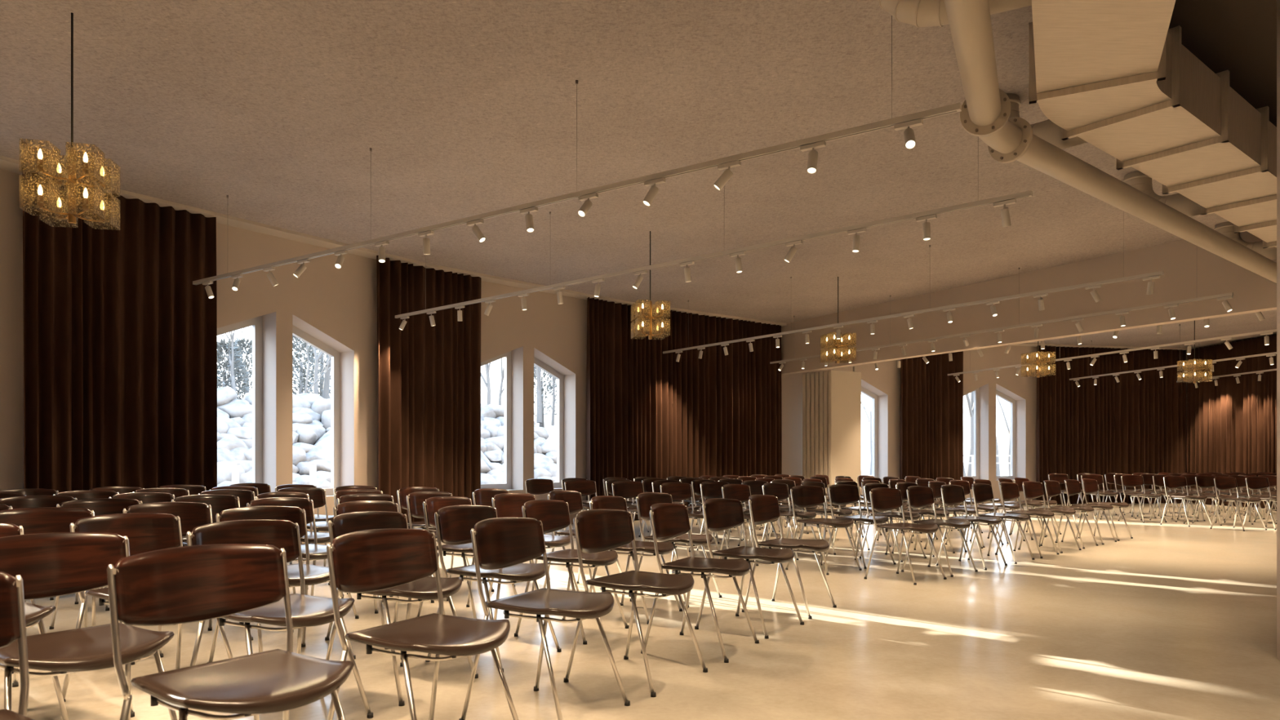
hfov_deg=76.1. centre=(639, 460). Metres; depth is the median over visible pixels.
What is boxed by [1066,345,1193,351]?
trim
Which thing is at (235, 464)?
bollard
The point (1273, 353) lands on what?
track
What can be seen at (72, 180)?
chandelier
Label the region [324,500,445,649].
chair
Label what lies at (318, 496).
chair
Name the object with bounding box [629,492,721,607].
chair
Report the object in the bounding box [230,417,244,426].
boulder
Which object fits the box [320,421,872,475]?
ground
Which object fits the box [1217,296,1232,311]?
track spotlight
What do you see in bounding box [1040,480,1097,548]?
chair
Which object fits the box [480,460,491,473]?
boulder
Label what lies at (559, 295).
track spotlight
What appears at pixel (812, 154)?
track spotlight
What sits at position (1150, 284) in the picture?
track spotlight
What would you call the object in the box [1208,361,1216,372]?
track spotlight
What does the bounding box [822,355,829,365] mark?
track spotlight
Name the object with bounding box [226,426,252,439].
boulder
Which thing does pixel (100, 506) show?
chair
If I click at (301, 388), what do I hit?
bare tree
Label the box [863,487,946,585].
chair
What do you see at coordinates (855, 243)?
track spotlight
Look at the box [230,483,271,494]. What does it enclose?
chair
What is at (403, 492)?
chair
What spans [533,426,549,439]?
boulder
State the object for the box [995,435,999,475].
bare tree
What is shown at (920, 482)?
chair
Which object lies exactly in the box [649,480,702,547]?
chair
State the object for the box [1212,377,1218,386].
track spotlight
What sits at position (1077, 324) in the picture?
track spotlight
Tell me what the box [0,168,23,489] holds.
wall
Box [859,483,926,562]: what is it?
chair
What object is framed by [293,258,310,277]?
track spotlight
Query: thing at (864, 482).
chair
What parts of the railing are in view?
post, rail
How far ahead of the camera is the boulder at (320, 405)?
17.74 m
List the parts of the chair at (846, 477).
backrest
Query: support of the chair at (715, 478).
on the floor
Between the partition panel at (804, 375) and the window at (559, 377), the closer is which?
the window at (559, 377)
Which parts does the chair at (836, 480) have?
backrest, seat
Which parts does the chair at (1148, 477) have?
backrest, seat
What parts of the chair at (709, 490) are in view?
leg, backrest, leg, leg, seat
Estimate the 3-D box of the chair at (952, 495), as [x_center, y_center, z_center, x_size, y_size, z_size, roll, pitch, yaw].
[3.275,0.639,8.080,0.552,0.792,0.546,0,0,-45]
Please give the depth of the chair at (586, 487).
10.44 m
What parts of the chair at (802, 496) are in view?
leg, backrest, seat frame, leg, leg, seat, leg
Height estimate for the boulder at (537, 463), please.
0.385 m
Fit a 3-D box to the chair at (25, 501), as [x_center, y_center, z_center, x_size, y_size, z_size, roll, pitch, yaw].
[-4.010,0.639,5.566,0.546,0.792,0.552,0,0,32]
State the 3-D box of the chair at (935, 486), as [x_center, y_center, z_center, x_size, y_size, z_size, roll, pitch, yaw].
[3.685,0.639,9.615,0.546,0.792,0.552,0,0,43]
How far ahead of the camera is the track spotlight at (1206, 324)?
10.43 m
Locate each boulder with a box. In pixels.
[217,386,237,406]
[217,399,252,417]
[217,408,229,417]
[217,415,241,427]
[217,418,229,433]
[217,431,221,441]
[217,436,248,450]
[217,448,235,462]
[217,460,244,484]
[217,480,231,486]
[219,433,244,439]
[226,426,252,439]
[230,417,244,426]
[230,447,248,460]
[230,459,252,472]
[239,471,252,483]
[240,439,252,448]
[241,413,252,422]
[242,422,252,427]
[243,391,252,404]
[243,447,252,460]
[292,393,311,408]
[292,406,321,421]
[292,413,312,423]
[292,423,302,431]
[292,431,298,444]
[292,442,315,453]
[292,445,306,465]
[292,463,298,473]
[292,472,300,481]
[293,408,306,413]
[293,422,326,440]
[295,461,309,475]
[296,427,317,444]
[296,475,309,484]
[297,392,323,405]
[305,450,324,461]
[306,443,330,462]
[310,459,330,471]
[311,398,330,422]
[312,420,324,427]
[314,431,330,444]
[314,435,330,446]
[316,471,330,482]
[316,478,330,488]
[321,409,330,429]
[480,403,496,418]
[480,420,485,428]
[480,427,490,439]
[480,437,488,443]
[480,442,486,453]
[480,450,490,462]
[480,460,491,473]
[480,473,496,484]
[483,417,501,421]
[483,418,501,426]
[483,449,502,462]
[484,426,498,437]
[484,436,503,450]
[485,442,503,453]
[485,462,503,469]
[486,468,503,475]
[488,404,503,417]
[491,472,503,484]
[495,416,503,420]
[495,453,503,464]
[496,426,503,436]
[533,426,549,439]
[533,431,539,439]
[533,436,547,446]
[533,441,544,454]
[533,453,553,462]
[533,459,552,469]
[533,467,551,478]
[537,475,556,482]
[541,441,556,454]
[544,464,556,476]
[545,451,556,463]
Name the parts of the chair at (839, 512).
leg, backrest, seat, seat frame, leg, leg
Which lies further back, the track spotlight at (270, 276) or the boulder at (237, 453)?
the boulder at (237, 453)
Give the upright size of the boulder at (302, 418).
0.466 m
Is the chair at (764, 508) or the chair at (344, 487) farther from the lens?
the chair at (344, 487)
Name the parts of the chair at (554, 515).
leg, backrest, leg, seat frame, seat, leg, leg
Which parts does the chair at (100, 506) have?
leg, leg, backrest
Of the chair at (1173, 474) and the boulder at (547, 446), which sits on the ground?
the boulder at (547, 446)
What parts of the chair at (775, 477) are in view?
backrest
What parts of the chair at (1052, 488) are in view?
leg, backrest, leg, seat, leg, leg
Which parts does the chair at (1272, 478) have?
leg, backrest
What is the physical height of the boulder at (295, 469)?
0.426 m
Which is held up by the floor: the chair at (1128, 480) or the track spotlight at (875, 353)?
the chair at (1128, 480)
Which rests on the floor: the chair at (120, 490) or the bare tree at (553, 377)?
the chair at (120, 490)
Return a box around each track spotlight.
[202,280,213,298]
[231,274,243,291]
[262,266,278,286]
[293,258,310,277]
[334,250,347,268]
[374,240,389,262]
[399,315,408,330]
[418,231,434,254]
[426,311,435,326]
[454,305,464,321]
[466,219,485,242]
[484,299,495,315]
[517,293,528,310]
[520,206,537,232]
[553,285,565,304]
[577,192,598,217]
[591,278,604,297]
[632,270,647,288]
[642,177,665,206]
[675,351,682,361]
[679,261,694,282]
[697,347,705,359]
[713,160,741,190]
[720,343,728,355]
[729,251,746,273]
[746,339,755,351]
[773,335,782,347]
[777,361,785,371]
[783,240,803,262]
[800,141,826,173]
[800,359,807,368]
[802,330,811,343]
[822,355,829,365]
[833,325,843,339]
[845,351,853,363]
[847,227,866,252]
[866,320,877,334]
[871,347,879,359]
[874,363,878,369]
[893,118,923,149]
[897,360,900,368]
[898,343,907,355]
[903,314,915,328]
[915,214,937,240]
[922,356,928,364]
[928,339,937,351]
[942,307,955,323]
[948,352,952,360]
[953,374,960,382]
[960,334,969,346]
[973,371,979,380]
[977,348,983,357]
[986,301,999,316]
[993,199,1016,226]
[993,329,1004,342]
[993,368,999,377]
[1004,345,1011,353]
[1015,365,1022,375]
[1031,324,1042,337]
[1033,293,1048,310]
[1039,362,1046,372]
[1040,340,1044,349]
[1063,359,1071,369]
[1071,318,1084,332]
[1073,379,1079,386]
[1075,335,1082,344]
[1084,284,1101,302]
[1089,355,1099,365]
[1092,377,1098,385]
[1112,330,1119,338]
[1112,373,1119,382]
[1115,311,1128,326]
[1119,351,1128,362]
[1133,371,1141,380]
[1142,275,1159,294]
[1151,347,1160,359]
[1156,324,1162,333]
[1156,368,1164,377]
[1163,303,1178,319]
[1181,365,1189,374]
[1184,342,1195,355]
[1203,318,1209,327]
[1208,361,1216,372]
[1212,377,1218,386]
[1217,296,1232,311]
[1220,337,1232,349]
[1233,374,1240,383]
[1235,358,1244,368]
[1254,311,1265,320]
[1256,372,1263,381]
[1260,332,1272,345]
[1266,354,1275,364]
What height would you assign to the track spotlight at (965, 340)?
0.155 m
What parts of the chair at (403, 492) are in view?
backrest, seat, seat frame, leg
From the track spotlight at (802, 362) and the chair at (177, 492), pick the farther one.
the track spotlight at (802, 362)
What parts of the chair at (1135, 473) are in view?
backrest, seat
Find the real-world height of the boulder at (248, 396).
0.501 m
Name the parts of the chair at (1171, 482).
leg, backrest, leg, leg, seat frame, seat, leg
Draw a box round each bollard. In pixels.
[231,461,239,484]
[308,461,317,486]
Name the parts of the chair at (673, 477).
backrest, seat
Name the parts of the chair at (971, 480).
backrest, seat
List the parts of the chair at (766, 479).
backrest, seat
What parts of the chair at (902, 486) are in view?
leg, backrest, leg, seat, leg, seat frame, leg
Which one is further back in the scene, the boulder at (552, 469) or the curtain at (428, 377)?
the boulder at (552, 469)
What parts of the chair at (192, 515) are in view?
leg, backrest, leg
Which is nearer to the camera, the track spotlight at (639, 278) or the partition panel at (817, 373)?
the track spotlight at (639, 278)
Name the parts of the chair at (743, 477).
backrest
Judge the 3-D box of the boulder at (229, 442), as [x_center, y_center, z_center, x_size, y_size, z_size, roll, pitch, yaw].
[-7.480,-0.157,14.928,0.661,0.564,0.639,0,0,-28]
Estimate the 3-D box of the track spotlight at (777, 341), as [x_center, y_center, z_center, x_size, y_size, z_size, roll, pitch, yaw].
[2.067,-1.787,12.302,0.071,0.181,0.150,0,0,-39]
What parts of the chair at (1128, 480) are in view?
leg, backrest, leg, seat, leg, seat frame, leg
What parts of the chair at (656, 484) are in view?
backrest, seat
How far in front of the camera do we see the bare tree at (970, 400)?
26.16 m
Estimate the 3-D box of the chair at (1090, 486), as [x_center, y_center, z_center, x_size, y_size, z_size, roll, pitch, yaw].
[6.199,0.639,10.894,0.552,0.792,0.546,0,0,-42]
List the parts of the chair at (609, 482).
backrest, seat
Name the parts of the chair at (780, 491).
leg, backrest, leg, leg, seat frame, seat, leg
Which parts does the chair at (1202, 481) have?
leg, backrest, leg, seat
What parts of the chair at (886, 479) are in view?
backrest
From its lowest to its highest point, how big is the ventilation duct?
0.642 m
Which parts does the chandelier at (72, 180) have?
lamp shade, lamp shade, candle bulb, candle bulb, arm, arm, candle bulb, lamp shade, candle bulb, lamp shade, stem, cord, arm, arm, lamp shade, lamp shade, candle bulb, candle bulb, arm, arm, lamp shade, lamp shade, candle bulb, candle bulb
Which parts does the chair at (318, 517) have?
backrest, seat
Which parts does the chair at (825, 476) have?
backrest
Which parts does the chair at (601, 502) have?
leg, backrest, leg, seat frame, leg, seat, leg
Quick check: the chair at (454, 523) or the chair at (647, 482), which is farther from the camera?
the chair at (647, 482)
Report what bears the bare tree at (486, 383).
on the ground
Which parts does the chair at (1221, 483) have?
leg, backrest, leg, leg, seat, seat frame, leg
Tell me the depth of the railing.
23.98 m
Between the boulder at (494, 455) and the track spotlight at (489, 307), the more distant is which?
the boulder at (494, 455)
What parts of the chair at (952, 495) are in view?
leg, backrest, leg, seat, leg, seat frame, leg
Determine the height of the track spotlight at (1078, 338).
0.181 m
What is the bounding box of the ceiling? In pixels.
[0,0,1276,348]
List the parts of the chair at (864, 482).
leg, backrest, seat, leg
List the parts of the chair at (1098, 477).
backrest, seat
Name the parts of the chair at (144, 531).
leg, seat, seat frame, leg, backrest, leg, leg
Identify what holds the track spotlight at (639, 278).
hanging from the track at (1027, 193)
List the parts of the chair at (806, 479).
backrest, seat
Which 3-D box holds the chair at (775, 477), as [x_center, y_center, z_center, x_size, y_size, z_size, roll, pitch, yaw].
[2.271,0.639,12.980,0.552,0.792,0.546,0,0,-43]
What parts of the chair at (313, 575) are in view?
leg, leg, backrest, leg, seat, leg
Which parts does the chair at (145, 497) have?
backrest, seat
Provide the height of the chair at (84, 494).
0.792 m
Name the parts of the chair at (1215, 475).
leg, backrest, seat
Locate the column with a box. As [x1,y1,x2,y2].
[1276,0,1279,660]
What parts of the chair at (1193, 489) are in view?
backrest, seat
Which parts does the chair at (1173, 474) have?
backrest, seat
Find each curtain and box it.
[22,167,217,546]
[376,255,480,532]
[586,297,782,519]
[899,351,963,506]
[1035,345,1186,504]
[1186,334,1276,508]
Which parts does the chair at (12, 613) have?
backrest, seat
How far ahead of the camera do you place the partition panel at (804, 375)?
16.17 m
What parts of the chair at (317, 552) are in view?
backrest, seat frame, leg, seat, leg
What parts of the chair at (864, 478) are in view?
backrest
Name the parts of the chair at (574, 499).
leg, seat, backrest, leg, leg, leg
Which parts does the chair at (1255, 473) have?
backrest, seat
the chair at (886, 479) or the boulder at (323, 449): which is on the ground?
the boulder at (323, 449)
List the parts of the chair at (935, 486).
leg, backrest, seat, leg, seat frame, leg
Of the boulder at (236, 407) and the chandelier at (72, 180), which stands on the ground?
the boulder at (236, 407)
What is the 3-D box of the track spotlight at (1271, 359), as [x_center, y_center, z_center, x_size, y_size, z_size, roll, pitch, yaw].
[11.211,-1.787,14.524,0.063,0.181,0.150,0,0,-14]
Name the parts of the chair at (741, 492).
leg, backrest, leg, leg, seat, leg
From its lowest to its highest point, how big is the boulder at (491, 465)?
0.429 m
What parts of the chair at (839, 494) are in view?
leg, backrest, leg, leg, seat, seat frame, leg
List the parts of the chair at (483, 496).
backrest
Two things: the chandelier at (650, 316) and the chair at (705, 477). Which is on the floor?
the chair at (705, 477)
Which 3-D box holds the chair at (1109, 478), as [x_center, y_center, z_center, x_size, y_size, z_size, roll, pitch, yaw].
[9.345,0.639,15.819,0.552,0.792,0.546,0,0,-19]
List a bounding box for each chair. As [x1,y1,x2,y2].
[0,488,58,495]
[0,493,53,599]
[0,495,109,610]
[0,503,40,634]
[0,506,134,687]
[0,522,69,719]
[0,532,177,719]
[0,571,34,719]
[48,497,142,629]
[53,489,119,595]
[62,512,233,717]
[91,486,144,493]
[106,492,186,587]
[106,543,354,719]
[123,502,253,657]
[133,488,189,498]
[156,484,206,495]
[171,494,239,546]
[186,519,373,719]
[198,488,254,507]
[207,506,355,662]
[208,485,258,497]
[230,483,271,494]
[239,497,359,631]
[254,491,347,594]
[274,484,333,521]
[275,487,328,566]
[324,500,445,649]
[325,511,478,706]
[326,528,518,719]
[328,488,382,585]
[333,485,377,493]
[336,493,434,613]
[396,486,470,564]
[406,491,494,600]
[416,496,517,618]
[425,504,561,672]
[458,517,630,719]
[468,488,550,586]
[485,493,579,602]
[514,499,628,644]
[524,478,575,537]
[542,490,622,592]
[558,477,591,535]
[563,509,707,697]
[564,480,596,530]
[588,495,682,624]
[603,477,648,532]
[605,479,651,526]
[612,480,644,541]
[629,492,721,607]
[633,476,657,521]
[638,478,685,537]
[640,502,759,662]
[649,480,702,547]
[660,482,719,556]
[666,475,704,506]
[680,477,726,533]
[691,479,742,543]
[694,497,804,639]
[696,475,716,524]
[696,480,756,550]
[708,476,752,532]
[715,478,766,540]
[718,484,781,565]
[722,475,738,479]
[733,475,778,529]
[737,480,793,546]
[742,494,836,619]
[749,474,767,478]
[752,477,800,536]
[760,475,800,527]
[760,482,822,559]
[768,479,822,539]
[774,474,791,517]
[778,476,827,533]
[785,475,825,524]
[785,485,862,574]
[797,481,858,555]
[798,478,851,538]
[807,476,851,530]
[813,474,849,518]
[823,484,896,568]
[831,475,871,526]
[831,480,890,550]
[832,477,882,537]
[853,475,897,524]
[858,480,913,546]
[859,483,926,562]
[861,477,906,533]
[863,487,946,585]
[880,476,922,531]
[886,479,937,542]
[891,481,955,556]
[901,485,977,577]
[904,475,944,519]
[912,478,964,538]
[924,480,982,551]
[935,477,982,533]
[935,484,1007,570]
[945,480,1004,547]
[957,476,1002,532]
[967,483,1034,564]
[969,479,1025,543]
[995,478,1046,539]
[995,482,1059,558]
[1010,477,1061,536]
[1017,480,1081,553]
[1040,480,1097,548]
[1047,473,1088,515]
[1061,479,1116,544]
[1075,473,1116,515]
[1078,474,1123,519]
[1078,478,1133,541]
[1102,472,1144,515]
[1111,473,1155,519]
[1117,474,1166,523]
[1129,472,1172,513]
[1137,473,1182,518]
[1149,474,1198,521]
[1154,472,1196,513]
[1160,475,1211,526]
[1164,473,1210,517]
[1177,474,1225,520]
[1179,472,1219,512]
[1191,473,1237,516]
[1191,475,1244,525]
[1202,472,1244,512]
[1207,474,1257,519]
[1209,476,1266,531]
[1218,473,1261,515]
[1223,475,1276,524]
[1226,471,1267,511]
[1235,474,1276,519]
[1241,475,1276,529]
[1244,472,1276,515]
[1253,471,1276,511]
[1253,475,1276,521]
[1262,473,1276,516]
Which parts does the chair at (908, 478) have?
backrest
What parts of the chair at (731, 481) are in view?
backrest, seat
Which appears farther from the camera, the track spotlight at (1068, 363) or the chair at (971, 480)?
the track spotlight at (1068, 363)
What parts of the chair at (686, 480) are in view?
backrest, seat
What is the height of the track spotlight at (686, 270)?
0.181 m
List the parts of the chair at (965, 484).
leg, backrest, leg, seat, leg, leg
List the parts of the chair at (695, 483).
backrest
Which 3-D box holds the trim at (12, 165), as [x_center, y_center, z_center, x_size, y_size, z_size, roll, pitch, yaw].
[-6.250,-2.703,6.522,0.270,0.035,3.902,0,0,28]
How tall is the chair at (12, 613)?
0.792 m
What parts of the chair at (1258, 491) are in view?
backrest, seat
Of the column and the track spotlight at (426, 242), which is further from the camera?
the track spotlight at (426, 242)
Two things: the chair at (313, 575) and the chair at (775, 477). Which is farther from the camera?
the chair at (775, 477)
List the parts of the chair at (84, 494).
backrest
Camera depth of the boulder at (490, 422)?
20.09 m
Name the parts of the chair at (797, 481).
backrest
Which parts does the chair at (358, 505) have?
leg, backrest, leg, leg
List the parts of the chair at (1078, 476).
backrest, seat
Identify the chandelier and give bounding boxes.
[18,12,119,230]
[631,231,670,339]
[820,276,856,363]
[1026,341,1055,377]
[1182,320,1208,383]
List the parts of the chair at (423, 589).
leg, backrest, seat frame, leg, leg, seat, leg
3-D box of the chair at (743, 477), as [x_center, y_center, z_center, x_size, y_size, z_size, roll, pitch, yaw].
[1.800,0.639,12.571,0.552,0.792,0.546,0,0,-45]
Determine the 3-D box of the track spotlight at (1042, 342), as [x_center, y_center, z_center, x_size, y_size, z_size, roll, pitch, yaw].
[6.131,-1.788,12.455,0.063,0.180,0.150,0,0,-29]
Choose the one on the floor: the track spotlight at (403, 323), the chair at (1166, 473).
the chair at (1166, 473)
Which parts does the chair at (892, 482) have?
backrest, seat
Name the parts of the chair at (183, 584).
leg, leg, backrest, seat frame, seat, leg, leg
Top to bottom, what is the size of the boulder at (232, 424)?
0.522 m
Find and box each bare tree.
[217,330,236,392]
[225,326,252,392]
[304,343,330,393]
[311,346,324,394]
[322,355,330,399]
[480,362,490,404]
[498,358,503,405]
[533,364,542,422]
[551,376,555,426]
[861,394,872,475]
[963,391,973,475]
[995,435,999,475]
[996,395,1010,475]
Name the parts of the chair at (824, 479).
backrest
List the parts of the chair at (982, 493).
leg, backrest, leg, seat, leg, seat frame, leg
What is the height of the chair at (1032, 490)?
0.792 m
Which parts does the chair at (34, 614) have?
backrest, seat frame, seat, leg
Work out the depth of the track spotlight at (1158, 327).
10.95 m
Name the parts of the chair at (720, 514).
leg, backrest, leg, seat frame, seat, leg, leg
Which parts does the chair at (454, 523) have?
leg, backrest, seat frame, leg, seat, leg, leg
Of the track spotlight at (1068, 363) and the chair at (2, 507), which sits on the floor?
the chair at (2, 507)
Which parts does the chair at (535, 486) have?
backrest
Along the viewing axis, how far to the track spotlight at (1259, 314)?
9.95 m
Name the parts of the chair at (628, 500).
backrest, seat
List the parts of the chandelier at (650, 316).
lamp shade, lamp shade, lamp shade, lamp shade, stem, cord, lamp shade, lamp shade, lamp shade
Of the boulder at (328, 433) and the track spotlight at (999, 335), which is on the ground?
the boulder at (328, 433)
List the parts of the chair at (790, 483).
backrest, leg, seat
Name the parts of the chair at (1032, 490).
leg, backrest, leg, seat, leg, leg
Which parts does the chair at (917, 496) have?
leg, backrest, leg, seat, leg, seat frame, leg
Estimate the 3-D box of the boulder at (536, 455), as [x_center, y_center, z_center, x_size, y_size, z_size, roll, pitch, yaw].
[-2.275,0.025,19.282,0.530,0.406,0.589,0,0,18]
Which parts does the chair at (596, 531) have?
leg, backrest, leg, seat frame, seat, leg, leg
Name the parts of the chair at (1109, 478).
backrest, seat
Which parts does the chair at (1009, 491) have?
leg, backrest, leg, seat, leg, seat frame, leg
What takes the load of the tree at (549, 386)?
on the ground
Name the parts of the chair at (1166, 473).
backrest, seat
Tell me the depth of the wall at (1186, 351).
20.05 m
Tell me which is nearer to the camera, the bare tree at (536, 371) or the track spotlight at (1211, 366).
the track spotlight at (1211, 366)
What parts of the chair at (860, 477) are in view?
backrest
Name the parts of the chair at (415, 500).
backrest, leg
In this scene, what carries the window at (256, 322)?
in the wall at (336, 307)
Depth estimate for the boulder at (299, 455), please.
15.19 m
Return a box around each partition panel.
[802,373,806,479]
[806,372,810,478]
[810,372,815,476]
[815,371,819,509]
[819,370,823,508]
[823,370,828,506]
[828,369,861,514]
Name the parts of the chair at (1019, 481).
backrest, seat, leg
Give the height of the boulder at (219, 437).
0.515 m
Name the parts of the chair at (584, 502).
backrest, seat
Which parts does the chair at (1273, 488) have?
backrest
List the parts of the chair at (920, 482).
backrest, seat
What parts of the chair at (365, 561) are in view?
leg, backrest, leg, seat frame, seat, leg, leg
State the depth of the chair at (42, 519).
4.25 m
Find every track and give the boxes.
[192,15,961,284]
[395,190,1032,318]
[662,211,1164,353]
[769,267,1233,364]
[947,328,1276,375]
[1069,324,1276,380]
[1176,343,1276,382]
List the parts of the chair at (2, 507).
backrest, leg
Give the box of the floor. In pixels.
[0,502,1279,719]
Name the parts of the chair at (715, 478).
backrest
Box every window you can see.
[217,315,262,483]
[292,324,340,495]
[480,351,511,489]
[533,356,563,488]
[861,386,877,477]
[963,387,978,479]
[995,390,1015,479]
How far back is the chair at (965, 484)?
10.11 m
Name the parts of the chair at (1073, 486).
leg, backrest, leg, seat, leg, leg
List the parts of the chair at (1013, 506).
leg, backrest, seat, leg, leg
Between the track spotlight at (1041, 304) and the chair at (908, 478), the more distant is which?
the chair at (908, 478)
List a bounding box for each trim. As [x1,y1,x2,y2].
[0,155,116,193]
[109,188,427,266]
[424,263,629,304]
[626,302,786,326]
[1010,342,1067,346]
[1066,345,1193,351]
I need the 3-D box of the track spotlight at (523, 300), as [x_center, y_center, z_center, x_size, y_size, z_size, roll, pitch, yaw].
[-1.312,-1.788,9.223,0.150,0.180,0.064,0,0,40]
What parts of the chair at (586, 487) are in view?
backrest, seat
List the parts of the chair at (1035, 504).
leg, backrest, leg, seat, leg, leg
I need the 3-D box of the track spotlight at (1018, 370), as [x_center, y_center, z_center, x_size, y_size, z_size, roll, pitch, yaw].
[7.532,-1.788,16.276,0.091,0.180,0.150,0,0,-22]
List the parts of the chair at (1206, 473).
backrest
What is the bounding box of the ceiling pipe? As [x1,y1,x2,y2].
[944,0,1276,283]
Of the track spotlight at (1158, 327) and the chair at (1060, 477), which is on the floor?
the chair at (1060, 477)
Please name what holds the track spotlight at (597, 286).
hanging from the track at (1027, 193)
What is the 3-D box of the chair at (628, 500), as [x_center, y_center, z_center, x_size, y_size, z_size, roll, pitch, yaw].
[-0.228,0.639,11.796,0.546,0.792,0.552,0,0,43]
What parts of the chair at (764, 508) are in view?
leg, backrest, leg, seat frame, seat, leg, leg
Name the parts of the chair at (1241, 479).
leg, backrest, leg, seat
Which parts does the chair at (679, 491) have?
backrest, leg, seat, leg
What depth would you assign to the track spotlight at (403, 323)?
10.65 m
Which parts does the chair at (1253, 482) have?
leg, backrest, seat, leg, leg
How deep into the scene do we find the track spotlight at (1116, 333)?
11.42 m
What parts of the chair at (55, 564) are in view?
leg, backrest, seat frame, seat, leg, leg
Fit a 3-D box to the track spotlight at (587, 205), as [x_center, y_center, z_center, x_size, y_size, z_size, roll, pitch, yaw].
[-0.386,-1.795,5.761,0.150,0.166,0.123,0,0,34]
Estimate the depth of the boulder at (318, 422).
17.33 m
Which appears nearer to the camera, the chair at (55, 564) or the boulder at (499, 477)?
the chair at (55, 564)
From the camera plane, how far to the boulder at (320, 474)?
15.01 m
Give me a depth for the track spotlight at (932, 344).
12.72 m
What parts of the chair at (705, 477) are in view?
backrest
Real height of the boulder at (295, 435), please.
0.477 m
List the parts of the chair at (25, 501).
backrest, leg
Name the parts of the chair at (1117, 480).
backrest, leg, seat, leg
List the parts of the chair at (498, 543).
leg, backrest, leg, seat frame, seat, leg, leg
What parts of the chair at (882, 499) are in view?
leg, backrest, leg, seat frame, seat, leg, leg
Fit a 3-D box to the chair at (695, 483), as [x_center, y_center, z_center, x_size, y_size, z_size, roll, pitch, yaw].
[0.967,0.639,10.548,0.546,0.792,0.552,0,0,43]
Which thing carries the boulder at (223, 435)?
on the ground
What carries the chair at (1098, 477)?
on the floor
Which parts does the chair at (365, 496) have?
backrest, leg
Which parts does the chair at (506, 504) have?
leg, backrest, leg, leg, seat, leg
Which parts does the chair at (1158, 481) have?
leg, backrest, leg, seat, leg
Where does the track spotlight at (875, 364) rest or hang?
hanging from the track
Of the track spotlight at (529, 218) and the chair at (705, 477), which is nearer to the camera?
the track spotlight at (529, 218)
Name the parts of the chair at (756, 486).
leg, backrest, seat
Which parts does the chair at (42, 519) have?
leg, backrest, leg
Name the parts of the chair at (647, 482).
backrest, seat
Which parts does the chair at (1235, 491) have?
backrest, seat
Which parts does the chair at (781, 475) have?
backrest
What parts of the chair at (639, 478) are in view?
backrest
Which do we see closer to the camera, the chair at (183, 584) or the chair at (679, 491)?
the chair at (183, 584)
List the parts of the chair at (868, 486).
leg, backrest, leg, seat, leg, seat frame, leg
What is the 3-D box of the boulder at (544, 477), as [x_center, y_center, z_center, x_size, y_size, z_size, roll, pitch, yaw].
[-2.119,0.562,18.071,0.572,0.440,0.559,0,0,-24]
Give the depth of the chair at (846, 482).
9.75 m
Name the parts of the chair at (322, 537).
backrest, leg, seat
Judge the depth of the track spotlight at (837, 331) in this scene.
11.40 m
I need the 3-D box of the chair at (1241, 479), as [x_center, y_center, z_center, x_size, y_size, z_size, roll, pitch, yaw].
[10.098,0.639,13.533,0.552,0.792,0.546,0,0,-14]
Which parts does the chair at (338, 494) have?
backrest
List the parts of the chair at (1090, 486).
leg, backrest, leg, seat, leg, leg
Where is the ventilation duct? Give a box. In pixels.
[877,0,1276,260]
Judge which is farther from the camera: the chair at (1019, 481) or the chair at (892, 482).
the chair at (1019, 481)
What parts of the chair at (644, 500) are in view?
leg, backrest, leg, seat frame, seat, leg, leg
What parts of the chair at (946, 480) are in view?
backrest, seat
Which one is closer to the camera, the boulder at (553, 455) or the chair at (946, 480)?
the chair at (946, 480)
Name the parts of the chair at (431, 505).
leg, backrest, seat, seat frame, leg, leg, leg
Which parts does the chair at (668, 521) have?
leg, backrest, leg, seat frame, seat, leg, leg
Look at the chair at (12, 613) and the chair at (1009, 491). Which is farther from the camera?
the chair at (1009, 491)
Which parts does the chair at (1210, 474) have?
backrest, seat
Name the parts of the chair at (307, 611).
leg, backrest, leg, seat frame, seat, leg, leg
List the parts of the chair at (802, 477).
backrest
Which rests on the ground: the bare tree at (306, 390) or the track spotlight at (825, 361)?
the bare tree at (306, 390)
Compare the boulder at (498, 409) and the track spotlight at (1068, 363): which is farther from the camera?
the boulder at (498, 409)
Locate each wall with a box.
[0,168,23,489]
[216,222,377,543]
[480,280,586,523]
[781,359,900,511]
[940,345,1057,506]
[1128,351,1186,503]
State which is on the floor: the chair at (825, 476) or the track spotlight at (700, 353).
the chair at (825, 476)
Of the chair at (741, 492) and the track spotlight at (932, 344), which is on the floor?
the chair at (741, 492)
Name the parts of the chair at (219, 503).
backrest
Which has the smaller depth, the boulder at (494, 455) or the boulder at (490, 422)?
the boulder at (494, 455)
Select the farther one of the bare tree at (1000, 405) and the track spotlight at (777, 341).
the bare tree at (1000, 405)
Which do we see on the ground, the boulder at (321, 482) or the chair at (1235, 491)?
the boulder at (321, 482)
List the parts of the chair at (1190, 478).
leg, backrest, seat, leg, leg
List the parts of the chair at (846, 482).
leg, backrest, leg, seat, leg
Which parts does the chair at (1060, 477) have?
backrest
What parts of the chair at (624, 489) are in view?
backrest, seat, leg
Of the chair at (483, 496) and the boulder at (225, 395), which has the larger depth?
the boulder at (225, 395)
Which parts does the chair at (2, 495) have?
backrest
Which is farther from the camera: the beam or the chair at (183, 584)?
the beam
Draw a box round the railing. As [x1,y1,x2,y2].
[963,454,1010,475]
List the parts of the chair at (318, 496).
backrest, seat, leg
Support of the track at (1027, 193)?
hanging from the ceiling
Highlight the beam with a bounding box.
[781,231,1276,374]
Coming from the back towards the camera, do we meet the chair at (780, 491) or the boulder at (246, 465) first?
the boulder at (246, 465)

